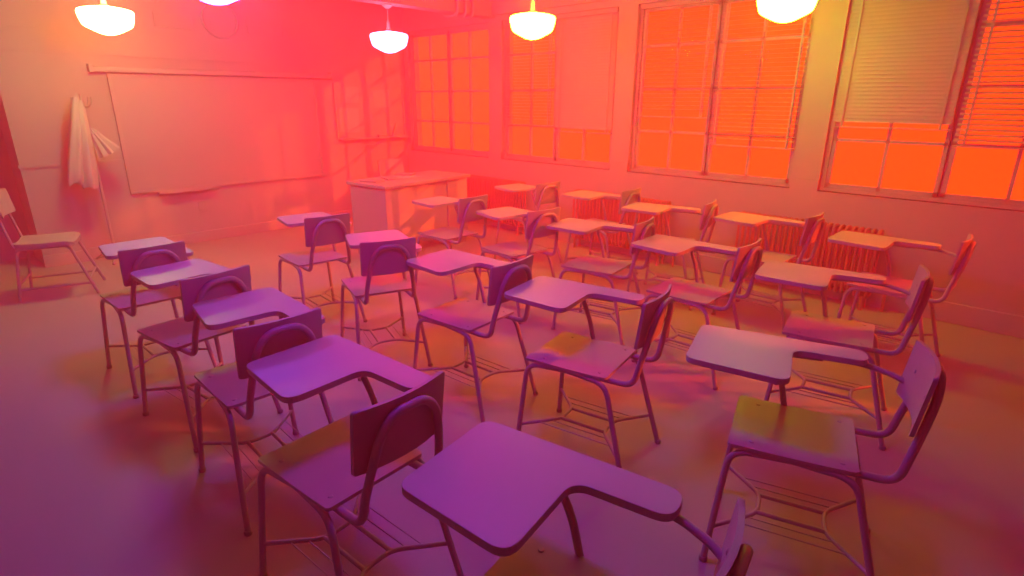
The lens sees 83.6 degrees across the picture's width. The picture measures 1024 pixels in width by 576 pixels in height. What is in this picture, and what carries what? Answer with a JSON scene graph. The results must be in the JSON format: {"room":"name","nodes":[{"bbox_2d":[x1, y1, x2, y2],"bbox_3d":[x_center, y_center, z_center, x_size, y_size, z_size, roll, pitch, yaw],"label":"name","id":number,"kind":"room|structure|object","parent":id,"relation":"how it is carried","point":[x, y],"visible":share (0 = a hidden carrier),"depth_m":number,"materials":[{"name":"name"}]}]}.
{"room":"classroom","nodes":[
{"label":"classroom","id":0,"kind":"room"},
{"bbox_2d":[0,111,39,260],"bbox_3d":[-5.407,-1.675,5.332,0.500,3.050,1.800,17,25,41],"label":"wall","id":1,"kind":"structure","parent":0,"point":[9,180],"depth_m":5.92,"materials":[{"name":"paint"}]},
{"bbox_2d":[0,0,86,265],"bbox_3d":[-4.665,-1.729,5.506,0.320,3.050,0.370,17,25,41],"label":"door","id":2,"kind":"structure","parent":0,"point":[27,110],"depth_m":5.46,"materials":[{"name":"paint"}]},
{"bbox_2d":[29,0,408,247],"bbox_3d":[-3.982,-1.966,6.234,0.250,3.050,7.140,17,25,41],"label":"wall","id":3,"kind":"structure","parent":0,"point":[315,31],"depth_m":6.68,"materials":[{"name":"paint"}]},
{"bbox_2d":[42,209,352,267],"bbox_3d":[-3.136,-0.777,7.316,0.095,0.120,4.555,17,25,41],"label":"baseboard","id":4,"kind":"structure","parent":3,"relation":"attached to","point":[54,260],"depth_m":6.80,"materials":[{"name":"paint"}]},
{"bbox_2d":[0,22,404,72],"bbox_3d":[-3.120,-2.739,6.678,0.094,0.275,4.592,17,25,41],"label":"trim","id":5,"kind":"structure","parent":3,"relation":"attached to","point":[7,24],"depth_m":6.22,"materials":[{"name":"paint"}]},
{"bbox_2d":[86,63,333,79],"bbox_3d":[-3.276,-2.476,6.581,0.090,0.084,2.666,17,25,41],"label":"case","id":6,"kind":"object","parent":3,"relation":"attached to","point":[90,68],"visible":1,"depth_m":6.36,"materials":[{"name":"paint"}]},
{"bbox_2d":[106,74,324,194],"bbox_3d":[-3.303,-1.832,6.759,0.098,1.243,2.286,17,25,41],"label":"projection screen","id":7,"kind":"object","parent":6,"relation":"hanging from","point":[177,134],"visible":1,"depth_m":6.63,"materials":[{"name":"fabric"}]},
{"bbox_2d":[157,186,215,193],"bbox_3d":[-3.715,-1.123,6.542,0.098,0.030,0.585,17,25,41],"label":"chalk tray","id":8,"kind":"object","parent":7,"relation":"on","point":[173,189],"depth_m":6.49,"materials":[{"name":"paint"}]},
{"bbox_2d":[17,142,408,168],"bbox_3d":[-3.124,-1.665,7.032,0.094,0.035,4.592,17,25,41],"label":"trim","id":9,"kind":"structure","parent":3,"relation":"attached to","point":[402,143],"depth_m":6.02,"materials":[{"name":"paint"}]},
{"bbox_2d":[201,3,238,38],"bbox_3d":[-3.282,-3.016,6.439,0.026,0.400,0.400,17,25,41],"label":"wall clock","id":10,"kind":"object","parent":3,"relation":"attached to","point":[221,21],"visible":0.86,"depth_m":6.45,"materials":[{"name":"paint"}]},
{"bbox_2d":[332,83,408,140],"bbox_3d":[-1.950,-2.475,8.026,0.108,0.742,1.120,17,25,41],"label":"pinboard","id":11,"kind":"object","parent":3,"relation":"attached to","point":[373,122],"visible":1,"depth_m":8.07,"materials":[{"name":"paint"}]},
{"bbox_2d":[339,108,359,131],"bbox_3d":[-2.228,-2.299,7.839,0.003,0.330,0.311,17,25,41],"label":"paper sheet","id":12,"kind":"object","parent":11,"relation":"attached to","point":[348,117],"visible":1,"depth_m":7.84,"materials":[{"name":"white paper"}]},
{"bbox_2d":[343,87,358,101],"bbox_3d":[-2.185,-2.626,7.777,0.003,0.200,0.220,17,25,41],"label":"paper sheet","id":13,"kind":"object","parent":11,"relation":"attached to","point":[350,93],"visible":1,"depth_m":7.77,"materials":[{"name":"white paper"}]},
{"bbox_2d":[0,218,1023,575],"bbox_3d":[-0.080,0.765,3.197,12.970,0.200,7.140,17,25,41],"label":"floor","id":14,"kind":"structure","parent":0,"point":[91,484],"depth_m":2.87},
{"bbox_2d":[0,188,105,302],"bbox_3d":[-3.972,-0.400,4.925,0.597,0.904,0.453,-9,21,-27],"label":"chair","id":15,"kind":"object","parent":14,"relation":"on","point":[27,243],"visible":1,"depth_m":4.87,"materials":[{"name":"brown wood"}]},
{"bbox_2d":[70,94,114,264],"bbox_3d":[-4.118,-1.086,5.779,0.391,1.657,0.373,17,25,41],"label":"coat stand","id":16,"kind":"object","parent":14,"relation":"on","point":[80,95],"visible":0.53,"depth_m":5.83,"materials":[{"name":"paint"}]},
{"bbox_2d":[67,93,98,188],"bbox_3d":[-4.193,-1.402,5.500,0.167,0.901,0.275,17,25,41],"label":"coat","id":17,"kind":"object","parent":16,"relation":"hanging from","point":[81,159],"visible":1,"depth_m":5.49,"materials":[{"name":"fabric"}]},
{"bbox_2d":[90,128,119,157],"bbox_3d":[-4.055,-1.513,5.646,0.271,0.454,0.145,-9,21,-27],"label":"umbrella","id":18,"kind":"object","parent":16,"relation":"hanging from","point":[104,146],"visible":1,"depth_m":5.64,"materials":[{"name":"fabric"}]},
{"bbox_2d":[99,237,216,398],"bbox_3d":[-2.227,0.097,3.510,0.773,0.855,0.495,16,24,40],"label":"chair","id":19,"kind":"object","parent":14,"relation":"on","point":[140,254],"visible":0.64,"depth_m":3.35,"materials":[{"name":"brown wood"}]},
{"bbox_2d":[130,259,282,451],"bbox_3d":[-1.656,0.265,3.009,0.773,0.855,0.495,13,22,34],"label":"chair","id":20,"kind":"object","parent":14,"relation":"on","point":[199,280],"visible":0.65,"depth_m":2.87,"materials":[{"name":"paint"}]},
{"bbox_2d":[192,287,333,536],"bbox_3d":[-1.097,0.438,2.494,0.495,0.855,0.773,-17,25,-41],"label":"chair","id":21,"kind":"object","parent":14,"relation":"on","point":[231,385],"visible":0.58,"depth_m":2.35,"materials":[{"name":"paint"}]},
{"bbox_2d":[277,212,366,321],"bbox_3d":[-1.502,-0.181,4.362,0.495,0.855,0.773,-15,24,-38],"label":"chair","id":22,"kind":"object","parent":14,"relation":"on","point":[320,228],"visible":0.94,"depth_m":4.18,"materials":[{"name":"paint"}]},
{"bbox_2d":[247,335,465,575],"bbox_3d":[-0.567,0.621,1.945,0.773,0.855,0.495,15,23,37],"label":"chair","id":23,"kind":"object","parent":14,"relation":"on","point":[338,462],"visible":0.94,"depth_m":1.87,"materials":[{"name":"paint"}]},
{"bbox_2d":[340,230,432,380],"bbox_3d":[-0.863,0.031,3.728,0.495,0.855,0.773,-9,20,-26],"label":"chair","id":24,"kind":"object","parent":14,"relation":"on","point":[384,255],"visible":0.94,"depth_m":3.56,"materials":[{"name":"paint"}]},
{"bbox_2d":[377,158,403,176],"bbox_3d":[-1.350,-1.159,7.257,0.597,0.904,0.453,14,23,35],"label":"chair","id":25,"kind":"object","parent":14,"relation":"on","point":[391,166],"visible":0.22,"depth_m":7.30,"materials":[{"name":"brown wood"}]},
{"bbox_2d":[346,170,469,253],"bbox_3d":[-1.129,-0.849,6.477,0.637,0.800,1.280,14,23,35],"label":"desk","id":26,"kind":"object","parent":14,"relation":"on","point":[386,205],"visible":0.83,"depth_m":6.10,"materials":[{"name":"brown wood"}]},
{"bbox_2d":[359,179,383,182],"bbox_3d":[-1.467,-1.123,5.997,0.210,0.018,0.150,8,20,22],"label":"book","id":27,"kind":"object","parent":26,"relation":"on","point":[363,180],"visible":1,"depth_m":5.95,"materials":[{"name":"paper"}]},
{"bbox_2d":[381,176,402,180],"bbox_3d":[-1.303,-1.192,6.214,0.170,0.015,0.220,-12,22,-32],"label":"book","id":28,"kind":"object","parent":26,"relation":"on","point":[388,178],"visible":1,"depth_m":6.17,"materials":[{"name":"paper"}]},
{"bbox_2d":[398,175,423,178],"bbox_3d":[-1.149,-1.228,6.343,0.296,0.004,0.210,-11,21,-30],"label":"sheaf","id":29,"kind":"object","parent":26,"relation":"on","point":[412,176],"visible":0.79,"depth_m":6.35,"materials":[{"name":"white paper"}]},
{"bbox_2d":[412,194,489,299],"bbox_3d":[-0.563,-0.434,5.140,0.773,0.855,0.495,17,24,40],"label":"chair","id":30,"kind":"object","parent":14,"relation":"on","point":[467,207],"visible":0.88,"depth_m":4.99,"materials":[{"name":"paint"}]},
{"bbox_2d":[406,249,537,422],"bbox_3d":[-0.251,0.197,3.233,0.773,0.855,0.495,15,23,37],"label":"chair","id":31,"kind":"object","parent":14,"relation":"on","point":[465,315],"visible":0.9,"depth_m":3.17,"materials":[{"name":"paint"}]},
{"bbox_2d":[467,174,525,234],"bbox_3d":[-0.253,-1.105,7.478,1.327,0.664,0.140,17,25,41],"label":"radiator","id":32,"kind":"object","parent":14,"relation":"on","point":[477,185],"visible":0.53,"depth_m":7.35,"materials":[{"name":"white metal"}]},
{"bbox_2d":[476,207,560,323],"bbox_3d":[0.028,-0.260,4.621,0.495,0.855,0.773,-15,23,-38],"label":"chair","id":33,"kind":"object","parent":14,"relation":"on","point":[536,222],"visible":0.79,"depth_m":4.48,"materials":[{"name":"paint"}]},
{"bbox_2d":[493,181,562,262],"bbox_3d":[0.139,-0.707,5.975,0.495,0.855,0.773,-15,24,-39],"label":"chair","id":34,"kind":"object","parent":14,"relation":"on","point":[545,193],"visible":0.51,"depth_m":5.70,"materials":[{"name":"paint"}]},
{"bbox_2d":[402,421,752,575],"bbox_3d":[0.105,0.816,1.366,0.773,0.855,0.495,12,22,32],"label":"chair","id":35,"kind":"object","parent":14,"relation":"on","point":[495,485],"visible":1,"depth_m":1.38,"materials":[{"name":"paint"}]},
{"bbox_2d":[504,276,673,468],"bbox_3d":[0.336,0.367,2.726,0.773,0.855,0.495,12,21,31],"label":"chair","id":36,"kind":"object","parent":14,"relation":"on","point":[593,360],"visible":0.98,"depth_m":2.68,"materials":[{"name":"paint"}]},
{"bbox_2d":[546,216,655,345],"bbox_3d":[0.624,-0.116,4.192,0.773,0.855,0.495,12,22,32],"label":"chair","id":37,"kind":"object","parent":14,"relation":"on","point":[603,267],"visible":0.88,"depth_m":4.13,"materials":[{"name":"paint"}]},
{"bbox_2d":[562,188,640,284],"bbox_3d":[0.836,-0.560,5.539,0.773,0.855,0.495,16,24,39],"label":"chair","id":38,"kind":"object","parent":14,"relation":"on","point":[631,196],"visible":0.59,"depth_m":5.51,"materials":[{"name":"paint"}]},
{"bbox_2d":[571,189,674,266],"bbox_3d":[1.192,-0.665,6.167,1.287,0.664,0.140,17,25,41],"label":"radiator","id":39,"kind":"object","parent":14,"relation":"on","point":[619,239],"visible":0.37,"depth_m":6.19,"materials":[{"name":"white metal"}]},
{"bbox_2d":[621,199,718,309],"bbox_3d":[1.312,-0.345,4.894,0.773,0.855,0.495,12,22,31],"label":"chair","id":40,"kind":"object","parent":14,"relation":"on","point":[638,207],"visible":0.57,"depth_m":4.87,"materials":[{"name":"paint"}]},
{"bbox_2d":[631,235,762,389],"bbox_3d":[1.120,0.072,3.632,0.773,0.855,0.495,16,24,40],"label":"chair","id":41,"kind":"object","parent":14,"relation":"on","point":[696,294],"visible":0.93,"depth_m":3.56,"materials":[{"name":"paint"}]},
{"bbox_2d":[711,212,824,334],"bbox_3d":[1.932,-0.193,4.445,0.773,0.855,0.495,18,25,42],"label":"chair","id":42,"kind":"object","parent":14,"relation":"on","point":[811,227],"visible":0.69,"depth_m":4.38,"materials":[{"name":"paint"}]},
{"bbox_2d":[732,211,885,311],"bbox_3d":[2.554,-0.251,4.932,1.256,0.664,0.140,17,25,41],"label":"radiator","id":43,"kind":"object","parent":14,"relation":"on","point":[857,255],"visible":0.39,"depth_m":4.78,"materials":[{"name":"white metal"}]},
{"bbox_2d":[686,325,945,575],"bbox_3d":[1.019,0.577,2.102,0.773,0.855,0.495,9,20,25],"label":"chair","id":44,"kind":"object","parent":14,"relation":"on","point":[826,444],"visible":0.99,"depth_m":2.04,"materials":[{"name":"paint"}]},
{"bbox_2d":[755,260,933,450],"bbox_3d":[1.672,0.271,3.037,0.773,0.855,0.495,12,21,31],"label":"chair","id":45,"kind":"object","parent":14,"relation":"on","point":[800,325],"visible":0.93,"depth_m":2.98,"materials":[{"name":"paint"}]},
{"bbox_2d":[827,231,975,356],"bbox_3d":[2.472,0.030,3.774,0.773,0.855,0.495,17,24,41],"label":"chair","id":46,"kind":"object","parent":14,"relation":"on","point":[849,238],"visible":0.7,"depth_m":3.73,"materials":[{"name":"paint"}]},
{"bbox_2d":[401,0,1023,315],"bbox_3d":[2.646,-1.454,4.771,11.470,3.050,0.214,17,25,41],"label":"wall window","id":47,"kind":"structure","parent":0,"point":[832,18],"depth_m":5.04,"materials":[{"name":"paint"}]},
{"bbox_2d":[409,23,488,158],"bbox_3d":[-0.859,-2.670,7.843,1.669,1.638,0.136,17,25,41],"label":"window","id":48,"kind":"structure","parent":47,"relation":"attached to","point":[477,27],"depth_m":7.92,"materials":[{"name":"paint"}]},
{"bbox_2d":[503,15,556,126],"bbox_3d":[0.194,-2.544,6.787,0.802,1.195,0.044,17,25,41],"label":"blind","id":49,"kind":"object","parent":47,"relation":"attached to","point":[507,22],"visible":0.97,"depth_m":6.82,"materials":[{"name":"white plastic"}]},
{"bbox_2d":[492,0,608,14],"bbox_3d":[3.246,-2.449,3.672,9.600,0.465,0.050,17,25,41],"label":"lintel beam","id":50,"kind":"structure","parent":47,"relation":"attached to","point":[499,7],"depth_m":6.50,"materials":[{"name":"paint"}]},
{"bbox_2d":[501,13,618,170],"bbox_3d":[0.509,-2.253,6.602,1.669,1.638,0.136,17,25,41],"label":"window","id":51,"kind":"structure","parent":47,"relation":"attached to","point":[555,159],"depth_m":6.84,"materials":[{"name":"paint"}]},
{"bbox_2d":[554,7,618,133],"bbox_3d":[0.791,-2.339,6.253,0.802,1.245,0.044,17,25,41],"label":"blind","id":52,"kind":"object","parent":47,"relation":"attached to","point":[586,47],"visible":1,"depth_m":6.23,"materials":[{"name":"white plastic"}]},
{"bbox_2d":[634,0,720,118],"bbox_3d":[1.562,-2.194,5.524,0.802,1.055,0.044,17,25,41],"label":"blind","id":53,"kind":"object","parent":47,"relation":"attached to","point":[648,6],"visible":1,"depth_m":5.47,"materials":[{"name":"white plastic"}]},
{"bbox_2d":[627,0,818,189],"bbox_3d":[1.878,-1.837,5.360,1.669,1.638,0.136,17,25,41],"label":"window","id":54,"kind":"structure","parent":47,"relation":"attached to","point":[705,173],"depth_m":5.40,"materials":[{"name":"paint"}]},
{"bbox_2d":[472,219,1023,338],"bbox_3d":[2.569,-0.059,5.154,11.470,0.160,0.040,17,25,41],"label":"baseboard","id":55,"kind":"structure","parent":47,"relation":"attached to","point":[954,313],"depth_m":4.64,"materials":[{"name":"paint"}]},
{"bbox_2d":[707,0,816,149],"bbox_3d":[2.159,-1.899,5.019,0.802,1.295,0.044,17,25,41],"label":"blind","id":56,"kind":"object","parent":47,"relation":"attached to","point":[728,16],"visible":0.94,"depth_m":5.05,"materials":[{"name":"white plastic"}]},
{"bbox_2d":[832,0,980,130],"bbox_3d":[2.931,-1.759,4.288,0.802,1.095,0.044,17,25,41],"label":"blind","id":57,"kind":"object","parent":47,"relation":"attached to","point":[905,60],"visible":1,"depth_m":4.29,"materials":[{"name":"white plastic"}]},
{"bbox_2d":[816,0,1023,213],"bbox_3d":[3.246,-1.421,4.119,1.669,1.638,0.136,17,25,41],"label":"window","id":58,"kind":"structure","parent":47,"relation":"attached to","point":[939,194],"depth_m":4.31,"materials":[{"name":"paint"}]},
{"bbox_2d":[952,0,1023,149],"bbox_3d":[3.528,-1.525,3.764,0.802,1.205,0.044,17,25,41],"label":"blind","id":59,"kind":"object","parent":47,"relation":"attached to","point":[998,2],"visible":1,"depth_m":3.97,"materials":[{"name":"white plastic"}]},
{"bbox_3d":[-0.066,-2.321,2.178,12.970,0.200,7.140,17,25,41],"label":"ceiling","id":60,"kind":"structure","parent":0,"visible":0},
{"bbox_2d":[75,0,133,34],"bbox_3d":[-3.343,-2.546,4.615,0.400,0.926,0.400,17,25,41],"label":"pendant lamp","id":61,"kind":"object","parent":60,"relation":"hanging from","point":[103,19],"visible":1,"depth_m":4.61,"materials":[{"name":"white glass"}]},
{"bbox_2d":[201,0,236,4],"bbox_3d":[-1.711,-2.078,3.184,0.400,0.904,0.400,17,25,41],"label":"pendant lamp","id":62,"kind":"object","parent":60,"relation":"hanging from","point":[214,2],"visible":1,"depth_m":3.30,"materials":[{"name":"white glass"}]},
{"bbox_2d":[350,0,494,18],"bbox_3d":[-2.565,-2.775,4.617,0.180,0.488,6.640,17,25,41],"label":"ceiling beam","id":63,"kind":"structure","parent":60,"relation":"attached to","point":[483,8],"depth_m":6.38,"materials":[{"name":"paint"}]},
{"bbox_2d":[370,3,407,52],"bbox_3d":[-1.302,-2.733,6.039,0.400,0.471,0.400,17,25,41],"label":"pendant lamp","id":64,"kind":"object","parent":63,"relation":"hanging from","point":[387,41],"visible":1,"depth_m":5.95,"materials":[{"name":"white glass"}]},
{"bbox_2d":[442,0,459,17],"bbox_3d":[-0.699,-3.354,6.481,0.290,0.538,0.038,17,25,41],"label":"conduit","id":65,"kind":"object","parent":63,"relation":"attached to","point":[456,13],"visible":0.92,"depth_m":6.48,"materials":[{"name":"metal"}]},
{"bbox_2d":[453,0,467,18],"bbox_3d":[-0.616,-3.381,6.563,0.290,0.538,0.038,17,25,41],"label":"conduit","id":66,"kind":"object","parent":63,"relation":"attached to","point":[464,14],"visible":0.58,"depth_m":6.54,"materials":[{"name":"metal"}]},
{"bbox_2d":[460,0,474,19],"bbox_3d":[-0.540,-3.406,6.639,0.290,0.538,0.038,17,25,41],"label":"conduit","id":67,"kind":"object","parent":63,"relation":"attached to","point":[471,16],"visible":0.56,"depth_m":6.61,"materials":[{"name":"metal"}]},
{"bbox_2d":[510,0,555,39],"bbox_3d":[0.180,-2.623,4.888,0.400,0.922,0.400,17,25,41],"label":"pendant lamp","id":68,"kind":"object","parent":60,"relation":"hanging from","point":[531,25],"visible":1,"depth_m":4.87,"materials":[{"name":"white glass"}]},
{"bbox_2d":[757,0,817,22],"bbox_3d":[1.929,-2.308,3.916,0.400,0.896,0.400,17,25,41],"label":"pendant lamp","id":69,"kind":"object","parent":60,"relation":"hanging from","point":[780,11],"visible":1,"depth_m":3.92,"materials":[{"name":"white glass"}]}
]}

